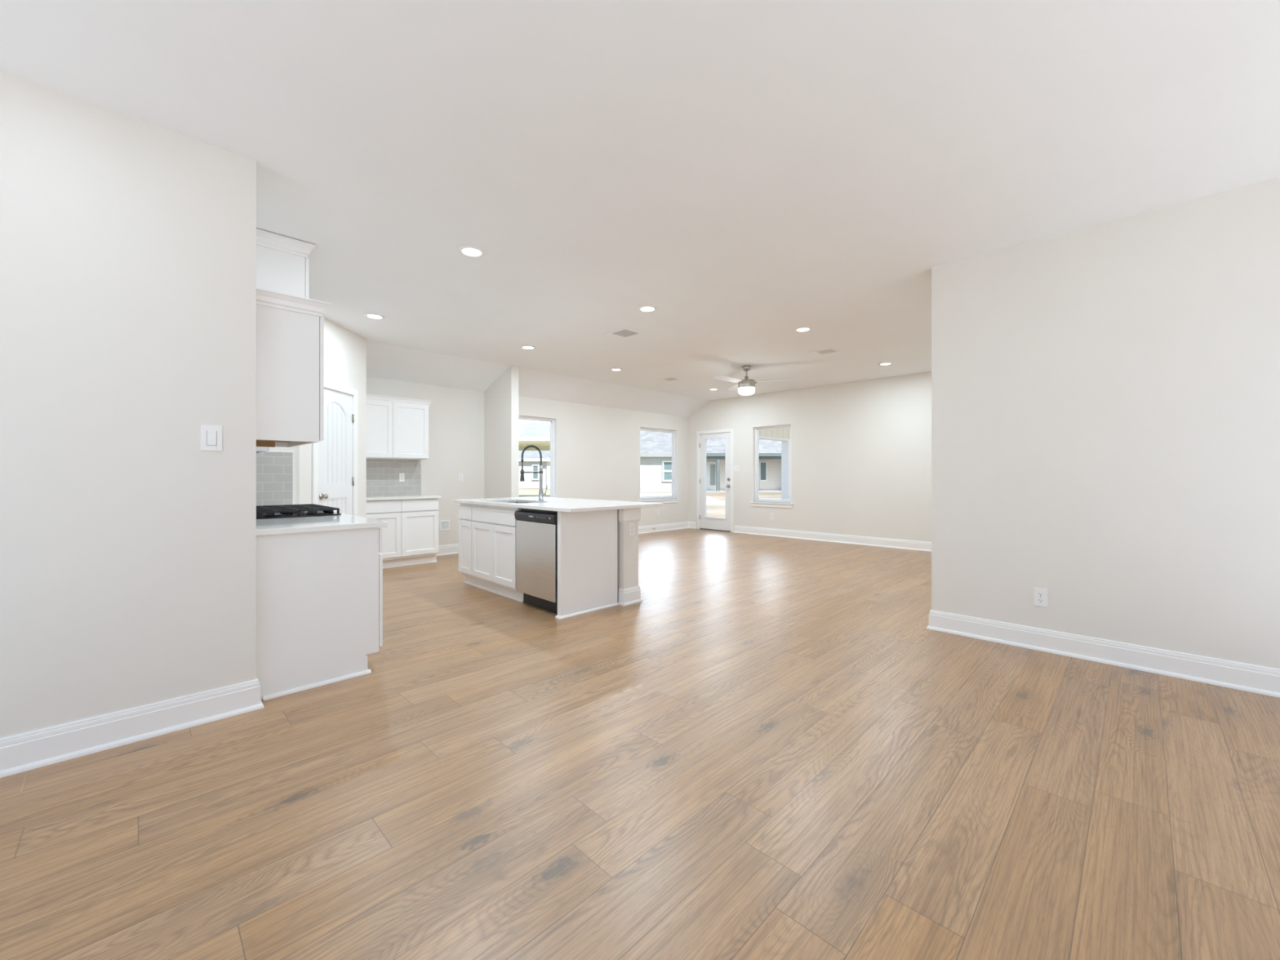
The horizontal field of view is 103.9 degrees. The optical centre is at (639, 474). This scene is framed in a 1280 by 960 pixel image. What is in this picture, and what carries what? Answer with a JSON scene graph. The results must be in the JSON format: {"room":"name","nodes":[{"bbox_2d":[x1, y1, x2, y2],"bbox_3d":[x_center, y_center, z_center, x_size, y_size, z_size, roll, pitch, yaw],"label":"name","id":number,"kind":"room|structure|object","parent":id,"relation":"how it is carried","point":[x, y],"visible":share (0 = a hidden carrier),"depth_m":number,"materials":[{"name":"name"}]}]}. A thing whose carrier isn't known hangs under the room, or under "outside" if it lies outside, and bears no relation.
{"room":"open-plan living area","nodes":[
{"label":"open-plan living area","id":0,"kind":"room"},
{"bbox_2d":[0,70,256,738],"bbox_3d":[-2.684,-0.212,1.833,2.035,2.763,0.110,0,0,-45],"label":"wall","id":1,"kind":"structure","parent":0,"point":[128,244],"depth_m":2.17,"materials":[{"name":"paint"}]},
{"bbox_2d":[0,676,264,777],"bbox_3d":[-2.610,1.097,1.863,1.944,0.143,0.104,0,0,-45],"label":"baseboard","id":2,"kind":"structure","parent":1,"relation":"attached to","point":[27,751],"depth_m":2.17,"materials":[{"name":"paint"}]},
{"bbox_2d":[200,424,222,451],"bbox_3d":[-2.043,-0.176,2.388,0.079,0.122,0.011,0,0,-45],"label":"light switch","id":3,"kind":"object","parent":1,"relation":"attached to","point":[211,435],"visible":1,"depth_m":2.39,"materials":[{"name":"white plastic"}]},
{"bbox_2d":[270,445,299,504],"bbox_3d":[-3.459,-0.212,4.418,0.745,2.763,0.100,0,0,-45],"label":"wall","id":4,"kind":"structure","parent":0,"point":[295,449],"depth_m":4.63,"materials":[{"name":"paint"}]},
{"bbox_2d":[256,451,292,506],"bbox_3d":[-3.401,0.037,4.399,0.582,0.486,0.008,0,0,-45],"label":"tile backsplash","id":5,"kind":"structure","parent":4,"relation":"attached to","point":[273,469],"depth_m":4.50,"materials":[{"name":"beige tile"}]},
{"bbox_2d":[267,450,293,504],"bbox_3d":[-3.396,0.031,4.402,0.592,0.500,0.010,0,0,-45],"label":"trim","id":6,"kind":"structure","parent":4,"relation":"attached to","point":[268,451],"depth_m":4.60,"materials":[{"name":"paint"}]},
{"bbox_2d":[299,317,366,517],"bbox_3d":[-3.336,-0.212,5.571,0.470,2.763,1.862,0,0,-19],"label":"wall","id":7,"kind":"structure","parent":0,"point":[344,350],"depth_m":5.38,"materials":[{"name":"paint"}]},
{"bbox_2d":[311,380,357,515],"bbox_3d":[-3.181,0.112,5.204,0.159,2.114,0.759,0,0,0],"label":"door","id":8,"kind":"structure","parent":7,"relation":"in","point":[334,458],"depth_m":5.25,"materials":[{"name":"paint"}]},
{"bbox_2d":[366,377,484,545],"bbox_3d":[-3.190,-0.212,7.077,2.192,2.763,0.120,0,0,-45],"label":"wall","id":9,"kind":"structure","parent":0,"point":[455,415],"depth_m":7.38,"materials":[{"name":"paint"}]},
{"bbox_2d":[366,458,421,496],"bbox_3d":[-3.436,0.034,6.740,0.957,0.488,0.008,0,0,-45],"label":"tile backsplash","id":10,"kind":"structure","parent":9,"relation":"attached to","point":[382,475],"depth_m":6.81,"materials":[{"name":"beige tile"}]},
{"bbox_2d":[399,473,404,481],"bbox_3d":[-3.275,0.034,6.888,0.070,0.115,0.008,0,0,-45],"label":"wall outlet","id":11,"kind":"object","parent":10,"relation":"attached to","point":[402,476],"visible":1,"depth_m":6.89,"materials":[{"name":"white plastic"}]},
{"bbox_2d":[366,394,433,459],"bbox_3d":[-3.300,-0.612,6.625,0.978,0.801,0.357,0,0,-45],"label":"upper cabinet","id":12,"kind":"object","parent":9,"relation":"attached to","point":[397,428],"visible":0.74,"depth_m":6.53,"materials":[{"name":"paint"}]},
{"bbox_2d":[440,520,449,530],"bbox_3d":[-2.854,0.739,7.323,0.150,0.150,0.012,0,0,-45],"label":"electrical outlet","id":13,"kind":"object","parent":9,"relation":"attached to","point":[445,524],"visible":1,"depth_m":7.32,"materials":[{"name":"white plastic"}]},
{"bbox_2d":[458,473,462,480],"bbox_3d":[-2.681,0.034,7.496,0.070,0.115,0.008,0,0,-45],"label":"wall outlet","id":14,"kind":"object","parent":9,"relation":"attached to","point":[460,475],"visible":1,"depth_m":7.49,"materials":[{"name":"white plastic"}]},
{"bbox_2d":[484,365,518,498],"bbox_3d":[-2.097,-0.212,7.534,0.120,2.763,0.820,0,0,-45],"label":"wall","id":15,"kind":"structure","parent":0,"point":[501,397],"depth_m":7.38,"materials":[{"name":"paint"}]},
{"bbox_2d":[518,422,550,450],"bbox_3d":[-7.500,-1.268,26.720,10.200,5.187,10.560,0,0,0],"label":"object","id":16,"kind":"object","parent":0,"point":[538,434],"visible":0.09,"depth_m":23.52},
{"bbox_2d":[518,395,688,526],"bbox_3d":[-0.631,-0.077,9.438,4.645,2.493,0.140,0,0,-45],"label":"wall","id":17,"kind":"structure","parent":0,"point":[598,447],"depth_m":9.35,"materials":[{"name":"paint"}]},
{"bbox_2d":[518,414,557,497],"bbox_3d":[-1.833,-0.186,8.204,1.170,1.560,0.165,0,0,-45],"label":"window","id":18,"kind":"structure","parent":17,"relation":"in","point":[553,421],"depth_m":8.58,"materials":[{"name":"paint"}]},
{"bbox_2d":[436,521,696,555],"bbox_3d":[-0.764,1.097,8.832,5.690,0.143,0.828,0,0,-45],"label":"baseboard","id":19,"kind":"structure","parent":17,"relation":"attached to","point":[446,549],"depth_m":10.20,"materials":[{"name":"paint"}]},
{"bbox_2d":[638,426,679,503],"bbox_3d":[0.373,-0.186,10.410,1.230,1.560,0.165,0,0,-45],"label":"window","id":20,"kind":"structure","parent":17,"relation":"in","point":[673,498],"depth_m":10.79,"materials":[{"name":"paint"}]},
{"bbox_2d":[617,507,642,605],"bbox_3d":[-0.734,0.733,5.217,0.241,0.872,1.904,0,0,-45],"label":"wall","id":21,"kind":"structure","parent":0,"point":[628,591],"depth_m":4.54,"materials":[{"name":"paint"}]},
{"bbox_2d":[628,523,634,536],"bbox_3d":[-0.074,0.497,4.566,0.070,0.115,0.008,0,0,-45],"label":"wall outlet","id":22,"kind":"object","parent":21,"relation":"attached to","point":[631,526],"visible":1,"depth_m":4.56,"materials":[{"name":"white plastic"}]},
{"bbox_2d":[0,528,1279,959],"bbox_3d":[0.513,1.199,5.088,9.420,0.060,8.170,0,0,-45],"label":"floor","id":23,"kind":"structure","parent":0,"point":[772,752],"depth_m":1.83,"materials":[{"name":"brown wood"}]},
{"bbox_2d":[256,527,382,700],"bbox_3d":[-2.001,0.741,3.031,0.619,0.857,0.694,0,0,-45],"label":"base cabinet","id":24,"kind":"object","parent":23,"relation":"on","point":[319,594],"visible":0.82,"depth_m":2.77,"materials":[{"name":"paint"}]},
{"bbox_2d":[256,511,387,535],"bbox_3d":[-2.557,0.296,3.598,0.637,0.031,2.314,0,0,-45],"label":"countertop","id":25,"kind":"structure","parent":24,"relation":"on","point":[266,526],"depth_m":2.89,"materials":[{"name":"white stone"}]},
{"bbox_2d":[256,503,341,519],"bbox_3d":[-2.531,0.257,3.592,0.500,0.048,0.760,0,0,-45],"label":"gas cooktop","id":26,"kind":"object","parent":25,"relation":"in","point":[264,512],"visible":0.73,"depth_m":3.45,"materials":[{"name":"black metal"}]},
{"bbox_2d":[366,497,438,568],"bbox_3d":[-3.222,0.739,6.534,0.960,0.860,0.594,0,0,-45],"label":"base cabinet","id":27,"kind":"object","parent":23,"relation":"on","point":[411,535],"visible":0.68,"depth_m":6.39,"materials":[{"name":"paint"}]},
{"bbox_2d":[366,494,440,500],"bbox_3d":[-3.209,0.293,6.530,0.980,0.031,0.623,0,0,-45],"label":"countertop","id":28,"kind":"structure","parent":27,"relation":"on","point":[402,496],"depth_m":6.37,"materials":[{"name":"white stone"}]},
{"bbox_2d":[457,502,479,587],"bbox_3d":[-1.623,0.733,5.468,0.614,0.872,0.303,0,0,-45],"label":"base cabinet","id":29,"kind":"object","parent":23,"relation":"on","point":[464,524],"visible":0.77,"depth_m":5.26,"materials":[{"name":"paint"}]},
{"bbox_2d":[471,504,523,602],"bbox_3d":[-1.210,0.733,5.056,0.614,0.872,0.851,0,0,-45],"label":"base cabinet","id":30,"kind":"object","parent":23,"relation":"on","point":[493,527],"visible":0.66,"depth_m":4.82,"materials":[{"name":"paint"}]},
{"bbox_2d":[453,496,662,512],"bbox_3d":[-0.900,0.280,5.040,1.085,0.030,2.070,0,0,-45],"label":"countertop","id":31,"kind":"structure","parent":30,"relation":"on","point":[550,504],"depth_m":4.68,"materials":[{"name":"white stone"}]},
{"bbox_2d":[520,444,547,500],"bbox_3d":[-1.093,-0.022,5.143,0.296,0.573,0.080,0,0,-45],"label":"kitchen faucet","id":32,"kind":"object","parent":31,"relation":"on","point":[541,494],"visible":1,"depth_m":5.20,"materials":[{"name":"silver metal"}]},
{"bbox_2d":[514,508,557,613],"bbox_3d":[-0.701,0.735,4.518,0.621,0.868,0.607,0,0,-45],"label":"dishwasher","id":33,"kind":"object","parent":23,"relation":"on","point":[536,530],"visible":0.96,"depth_m":4.30,"materials":[{"name":"silver metal"}]},
{"bbox_2d":[555,509,617,619],"bbox_3d":[-0.443,0.733,4.299,0.643,0.872,0.064,0,0,-45],"label":"island end panel","id":34,"kind":"object","parent":23,"relation":"on","point":[587,541],"visible":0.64,"depth_m":4.27,"materials":[{"name":"paint"}]},
{"bbox_2d":[0,0,1279,417],"bbox_3d":[0.760,-1.433,4.225,10.350,0.481,9.800,0,0,-45],"label":"ceiling","id":35,"kind":"structure","parent":0,"point":[749,173],"depth_m":2.41,"materials":[{"name":"paint"}]},
{"bbox_2d":[364,313,385,319],"bbox_3d":[-2.630,-1.569,4.964,0.184,0.010,0.184,0,0,-45],"label":"recessed light","id":36,"kind":"object","parent":35,"relation":"in","point":[373,316],"visible":1,"depth_m":4.95,"materials":[{"name":"white plastic"}]},
{"bbox_2d":[457,245,485,257],"bbox_3d":[-1.184,-1.569,3.525,0.184,0.010,0.184,0,0,-45],"label":"recessed light","id":37,"kind":"object","parent":35,"relation":"in","point":[473,251],"visible":1,"depth_m":3.51,"materials":[{"name":"white plastic"}]},
{"bbox_2d":[520,345,535,349],"bbox_3d":[-1.379,-1.569,6.173,0.184,0.010,0.184,0,0,-45],"label":"recessed light","id":38,"kind":"object","parent":35,"relation":"in","point":[525,347],"visible":1,"depth_m":6.15,"materials":[{"name":"white plastic"}]},
{"bbox_2d":[609,368,622,371],"bbox_3d":[-0.354,-1.569,7.467,0.184,0.010,0.184,0,0,-45],"label":"recessed light","id":39,"kind":"object","parent":35,"relation":"in","point":[611,369],"visible":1,"depth_m":7.43,"materials":[{"name":"white plastic"}]},
{"bbox_2d":[602,328,642,339],"bbox_3d":[-0.198,-1.570,5.586,0.280,0.007,0.370,0,0,-45],"label":"ceiling vent","id":40,"kind":"object","parent":35,"relation":"in","point":[623,333],"visible":1,"depth_m":5.59,"materials":[{"name":"white plastic"}]},
{"bbox_2d":[637,305,657,312],"bbox_3d":[0.071,-1.569,4.738,0.184,0.010,0.184,0,0,-45],"label":"recessed light","id":41,"kind":"object","parent":35,"relation":"in","point":[646,308],"visible":1,"depth_m":4.72,"materials":[{"name":"white plastic"}]},
{"bbox_2d":[656,377,681,382],"bbox_3d":[0.481,-1.570,8.259,0.240,0.007,0.340,0,0,-45],"label":"ceiling vent","id":42,"kind":"object","parent":35,"relation":"in","point":[670,379],"visible":1,"depth_m":8.28,"materials":[{"name":"white plastic"}]},
{"bbox_2d":[714,365,794,395],"bbox_3d":[1.479,-1.367,7.172,1.074,0.414,1.174,0,0,-45],"label":"ceiling fan","id":43,"kind":"object","parent":35,"relation":"hanging from","point":[746,386],"visible":1,"depth_m":7.17,"materials":[{"name":"silver metal"}]},
{"bbox_2d":[794,326,812,332],"bbox_3d":[1.761,-1.569,5.409,0.184,0.010,0.184,0,0,-45],"label":"recessed light","id":44,"kind":"object","parent":35,"relation":"in","point":[803,329],"visible":1,"depth_m":5.39,"materials":[{"name":"white plastic"}]},
{"bbox_2d":[807,347,840,355],"bbox_3d":[2.348,-1.570,6.406,0.240,0.007,0.340,0,0,-45],"label":"ceiling vent","id":45,"kind":"object","parent":35,"relation":"in","point":[831,350],"visible":1,"depth_m":6.41,"materials":[{"name":"white plastic"}]},
{"bbox_2d":[878,362,893,365],"bbox_3d":[3.472,-1.569,7.078,0.184,0.010,0.184,0,0,-45],"label":"recessed light","id":46,"kind":"object","parent":35,"relation":"in","point":[882,363],"visible":1,"depth_m":7.05,"materials":[{"name":"white plastic"}]},
{"bbox_2d":[688,371,931,542],"bbox_3d":[3.156,-0.212,9.035,0.140,2.763,6.066,0,0,-45],"label":"wall","id":47,"kind":"structure","parent":0,"point":[861,451],"depth_m":8.62,"materials":[{"name":"paint"}]},
{"bbox_2d":[697,428,733,532],"bbox_3d":[1.600,0.115,10.545,0.185,2.109,0.944,0,0,-45],"label":"door","id":48,"kind":"structure","parent":47,"relation":"in","point":[722,524],"depth_m":10.49,"materials":[{"name":"paint"}]},
{"bbox_2d":[733,465,738,471],"bbox_3d":[1.948,-0.131,10.136,0.011,0.118,0.115,0,0,-45],"label":"light switch","id":49,"kind":"object","parent":47,"relation":"attached to","point":[735,467],"visible":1,"depth_m":10.13,"materials":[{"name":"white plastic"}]},
{"bbox_2d":[750,423,793,507],"bbox_3d":[2.546,-0.168,9.613,0.165,1.563,0.905,0,0,-45],"label":"window","id":50,"kind":"structure","parent":47,"relation":"in","point":[763,502],"depth_m":9.82,"materials":[{"name":"paint"}]},
{"bbox_2d":[769,513,773,519],"bbox_3d":[2.518,0.799,9.568,0.008,0.115,0.070,0,0,-45],"label":"wall outlet","id":51,"kind":"object","parent":47,"relation":"attached to","point":[771,515],"visible":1,"depth_m":9.56,"materials":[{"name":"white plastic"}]},
{"bbox_2d":[733,525,931,551],"bbox_3d":[3.567,1.097,8.505,0.028,0.143,4.696,0,0,-45],"label":"baseboard","id":52,"kind":"structure","parent":47,"relation":"attached to","point":[846,539],"depth_m":8.63,"materials":[{"name":"paint"}]},
{"bbox_2d":[931,176,1279,669],"bbox_3d":[4.986,-0.212,4.155,4.413,2.763,3.424,0,0,-45],"label":"wall","id":53,"kind":"structure","parent":0,"point":[1105,397],"depth_m":3.07,"materials":[{"name":"paint"}]},
{"bbox_2d":[1033,587,1047,607],"bbox_3d":[2.673,0.817,3.342,0.008,0.122,0.072,0,0,-45],"label":"wall outlet","id":54,"kind":"object","parent":53,"relation":"attached to","point":[1040,595],"visible":1,"depth_m":3.34,"materials":[{"name":"white plastic"}]},
{"bbox_2d":[1037,591,1043,596],"bbox_3d":[2.671,0.795,3.340,0.033,0.027,0.002,0,0,45],"label":"receptacle","id":55,"kind":"object","parent":54,"relation":"attached to","point":[1039,593],"depth_m":3.34,"materials":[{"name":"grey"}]},
{"bbox_2d":[1037,598,1043,602],"bbox_3d":[2.671,0.839,3.340,0.033,0.027,0.002,0,0,45],"label":"receptacle","id":56,"kind":"object","parent":54,"relation":"attached to","point":[1039,600],"depth_m":3.34,"materials":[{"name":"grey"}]},
{"bbox_2d":[926,609,1279,697],"bbox_3d":[3.547,1.097,2.736,0.428,0.143,3.452,0,0,-45],"label":"baseboard","id":57,"kind":"structure","parent":53,"relation":"attached to","point":[1262,680],"depth_m":3.06,"materials":[{"name":"paint"}]},
{"bbox_3d":[-2.881,-0.212,3.390,0.110,2.763,2.371,0,0,-45],"label":"wall","id":58,"kind":"structure","parent":0,"visible":0},
{"bbox_2d":[256,446,271,453],"bbox_3d":[-3.221,-0.568,4.052,0.337,0.778,0.715,0,0,-45],"label":"range hood","id":59,"kind":"object","parent":58,"relation":"attached to","point":[259,449],"visible":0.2,"depth_m":3.90,"materials":[{"name":"paint"}]},
{"bbox_2d":[256,228,315,297],"bbox_3d":[-2.669,-1.030,3.567,0.432,1.077,0.860,0,0,-45],"label":"upper cabinet","id":60,"kind":"object","parent":58,"relation":"attached to","point":[282,261],"visible":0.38,"depth_m":3.32,"materials":[{"name":"paint"}]},
{"bbox_2d":[256,287,331,447],"bbox_3d":[-2.137,-0.568,2.968,0.337,0.778,0.840,0,0,-45],"label":"upper cabinet","id":61,"kind":"object","parent":58,"relation":"attached to","point":[290,328],"visible":0.9,"depth_m":2.69,"materials":[{"name":"paint"}]},
{"label":"outside","id":62,"kind":"structure","parent":0,"visible":0},
{"bbox_2d":[518,488,781,518],"bbox_3d":[-7.071,1.439,28.284,150.000,0.200,170.000,0,0,-45],"label":"ground","id":63,"kind":"structure","parent":62,"point":[714,511],"depth_m":28.55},
{"bbox_2d":[518,450,550,488],"bbox_3d":[-11.500,-1.201,53.600,16.000,5.080,9.800,0,0,0],"label":"neighbor house","id":64,"kind":"structure","parent":63,"relation":"on","point":[531,459],"depth_m":49.00,"materials":[{"name":"white"}]},
{"bbox_2d":[518,488,550,497],"bbox_3d":[-16.250,1.333,29.500,27.500,0.012,33.000,0,0,0],"label":"lawn","id":65,"kind":"structure","parent":63,"relation":"on","point":[522,492],"depth_m":37.40,"materials":[{"name":"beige plant"}]},
{"bbox_2d":[640,493,724,505],"bbox_3d":[1.350,1.333,29.500,5.700,0.012,15.000,0,0,0],"label":"lawn","id":66,"kind":"structure","parent":63,"relation":"on","point":[709,500],"depth_m":27.35,"materials":[{"name":"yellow plant"}]},
{"bbox_2d":[640,430,781,493],"bbox_3d":[6.500,-1.851,43.250,18.200,6.380,11.500,0,0,0],"label":"neighbor house","id":67,"kind":"structure","parent":63,"relation":"on","point":[655,447],"depth_m":38.23,"materials":[{"name":"grey"}]},
{"bbox_2d":[781,440,790,499],"bbox_3d":[4.250,0.184,14.446,0.280,2.310,0.220,0,0,-45],"label":"patio post","id":68,"kind":"object","parent":63,"relation":"on","point":[785,445],"visible":0.5,"depth_m":14.33,"materials":[{"name":"white"}]},
{"bbox_3d":[3.921,-1.631,11.770,4.810,0.100,3.900,0,0,-45],"label":"roof","id":69,"kind":"structure","parent":0,"visible":0},
{"bbox_2d":[758,427,790,440],"bbox_3d":[2.698,-1.276,12.894,4.670,0.610,0.220,0,0,-45],"label":"beam","id":70,"kind":"structure","parent":69,"relation":"attached to","point":[777,434],"depth_m":13.82,"materials":[{"name":"white"}]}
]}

